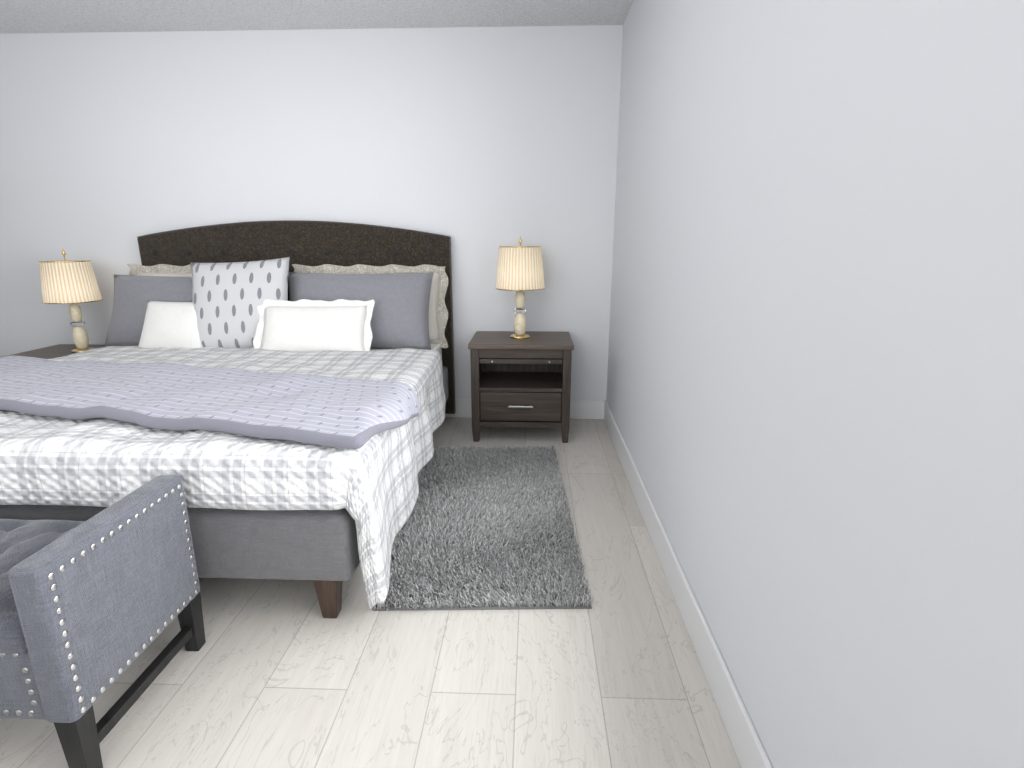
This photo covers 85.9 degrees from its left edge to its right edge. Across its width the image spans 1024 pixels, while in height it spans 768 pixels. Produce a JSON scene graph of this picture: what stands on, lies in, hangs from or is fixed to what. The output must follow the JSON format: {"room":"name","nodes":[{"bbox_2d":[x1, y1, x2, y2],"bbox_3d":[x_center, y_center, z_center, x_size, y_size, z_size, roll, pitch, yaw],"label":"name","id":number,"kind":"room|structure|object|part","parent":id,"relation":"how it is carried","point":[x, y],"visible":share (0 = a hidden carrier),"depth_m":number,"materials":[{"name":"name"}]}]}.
{"room":"bedroom","nodes":[
{"label":"bedroom","id":0,"kind":"room"},
{"bbox_2d":[0,25,622,399],"bbox_3d":[-1.566,-0.971,3.679,4.650,2.440,0.100,1,15,2],"label":"wall","id":1,"kind":"structure","parent":0,"point":[479,146],"depth_m":3.48,"materials":[{"name":"white paint"}]},
{"bbox_2d":[445,399,600,418],"bbox_3d":[-1.618,0.158,3.918,4.550,0.135,0.014,1,15,2],"label":"baseboard","id":2,"kind":"structure","parent":1,"relation":"attached to","point":[579,409],"depth_m":3.84,"materials":[{"name":"white"}]},
{"bbox_2d":[0,0,632,33],"bbox_3d":[-2.394,-1.665,1.357,6.150,0.080,5.100,1,15,2],"label":"ceiling","id":3,"kind":"structure","parent":0,"point":[51,16],"depth_m":3.09,"materials":[{"name":"white paint"}]},
{"bbox_2d":[0,417,740,767],"bbox_3d":[-2.394,0.763,1.993,6.150,0.060,5.100,1,15,2],"label":"floor","id":4,"kind":"structure","parent":0,"point":[276,673],"depth_m":1.57,"materials":[{"name":"white wood"}]},
{"bbox_2d":[0,344,106,358],"bbox_3d":[-2.862,0.033,3.657,0.624,0.510,0.488,1,15,2],"label":"nightstand","id":5,"kind":"object","parent":4,"relation":"on","point":[56,351],"visible":0.1,"depth_m":3.59,"materials":[{"name":"brown wood"}]},
{"bbox_2d":[38,249,102,352],"bbox_3d":[-2.802,-0.531,3.511,0.304,0.652,0.304,1,15,2],"label":"table lamp","id":6,"kind":"object","parent":5,"relation":"on","point":[72,283],"visible":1,"depth_m":3.40,"materials":[{"name":"beige fabric"}]},
{"bbox_3d":[-2.802,-0.650,3.480,0.304,0.254,0.304,1,15,2],"label":"lamp shade","id":7,"kind":"part","parent":6,"relation":"part of","materials":[{"name":"beige fabric"}]},
{"bbox_2d":[0,475,205,767],"bbox_3d":[-1.551,0.586,1.439,1.207,0.565,0.482,1,15,2],"label":"bench","id":8,"kind":"object","parent":4,"relation":"on","point":[92,608],"visible":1,"depth_m":1.29,"materials":[{"name":"fabric"}]},
{"bbox_3d":[-1.552,0.467,1.406,1.046,0.092,0.470,1,15,2],"label":"seat","id":9,"kind":"part","parent":8,"relation":"part of","materials":[{"name":"fabric"}]},
{"bbox_2d":[0,220,455,617],"bbox_3d":[-1.461,-0.136,2.672,2.234,1.335,2.222,1,15,2],"label":"bed","id":10,"kind":"object","parent":4,"relation":"on","point":[278,397],"visible":1,"depth_m":2.08,"materials":[{"name":"fabric"}]},
{"bbox_2d":[136,300,213,354],"bbox_3d":[-1.955,-0.333,3.189,0.420,0.320,0.123,2,-13,7],"label":"pillow","id":11,"kind":"object","parent":10,"relation":"on","point":[176,325],"depth_m":3.13,"materials":[{"name":"white fabric"}]},
{"bbox_2d":[104,274,249,349],"bbox_3d":[-2.057,-0.447,3.370,0.900,0.460,0.182,2,-7,6],"label":"pillow","id":12,"kind":"object","parent":10,"relation":"on","point":[132,293],"depth_m":3.33,"materials":[{"name":"grey fabric"}]},
{"bbox_2d":[0,355,419,449],"bbox_3d":[-1.480,0.101,2.189,2.241,0.247,1.116,1,15,2],"label":"throw","id":13,"kind":"object","parent":10,"relation":"on","point":[45,404],"depth_m":1.90,"materials":[{"name":"grey fabric"}]},
{"bbox_2d":[0,345,445,610],"bbox_3d":[-1.467,0.247,2.464,2.187,0.572,1.629,1,15,2],"label":"comforter","id":14,"kind":"object","parent":10,"relation":"on","point":[260,504],"depth_m":1.71,"materials":[{"name":"white fabric"}]},
{"bbox_3d":[-1.415,-0.429,3.695,2.040,1.285,0.094,1,15,2],"label":"headboard","id":15,"kind":"part","parent":10,"relation":"part of","materials":[{"name":"black fabric"}]},
{"bbox_2d":[282,271,433,349],"bbox_3d":[-0.928,-0.446,3.326,0.900,0.480,0.193,1,-7,2],"label":"pillow","id":16,"kind":"object","parent":10,"relation":"on","point":[400,315],"depth_m":3.26,"materials":[{"name":"grey fabric"}]},
{"bbox_2d":[373,445,593,610],"bbox_3d":[-0.111,0.565,2.561,0.770,0.036,1.493,0,15,-1],"label":"rug","id":17,"kind":"object","parent":4,"relation":"on","point":[489,528],"visible":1,"depth_m":2.26,"materials":[{"name":"grey carpet"}]},
{"bbox_2d":[468,331,573,442],"bbox_3d":[0.061,0.007,3.538,0.624,0.620,0.488,1,15,2],"label":"nightstand","id":18,"kind":"object","parent":4,"relation":"on","point":[521,382],"visible":1,"depth_m":3.34,"materials":[{"name":"brown wood"}]},
{"bbox_2d":[496,237,544,338],"bbox_3d":[0.051,-0.591,3.385,0.304,0.612,0.304,1,15,2],"label":"table lamp","id":19,"kind":"object","parent":18,"relation":"on","point":[520,270],"visible":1,"depth_m":3.25,"materials":[{"name":"beige fabric"}]},
{"bbox_3d":[0.051,-0.711,3.354,0.304,0.254,0.304,1,15,2],"label":"lamp shade","id":20,"kind":"part","parent":19,"relation":"part of","materials":[{"name":"beige fabric"}]},
{"bbox_2d":[606,0,1023,767],"bbox_3d":[0.620,-0.354,1.326,0.100,2.440,4.600,1,15,2],"label":"wall","id":21,"kind":"structure","parent":0,"point":[814,396],"depth_m":0.93,"materials":[{"name":"white paint"}]},
{"bbox_2d":[601,400,772,767],"bbox_3d":[0.565,0.748,1.668,0.014,0.135,4.440,1,15,2],"label":"baseboard","id":22,"kind":"structure","parent":21,"relation":"attached to","point":[749,749],"depth_m":1.65,"materials":[{"name":"white"}]}
]}

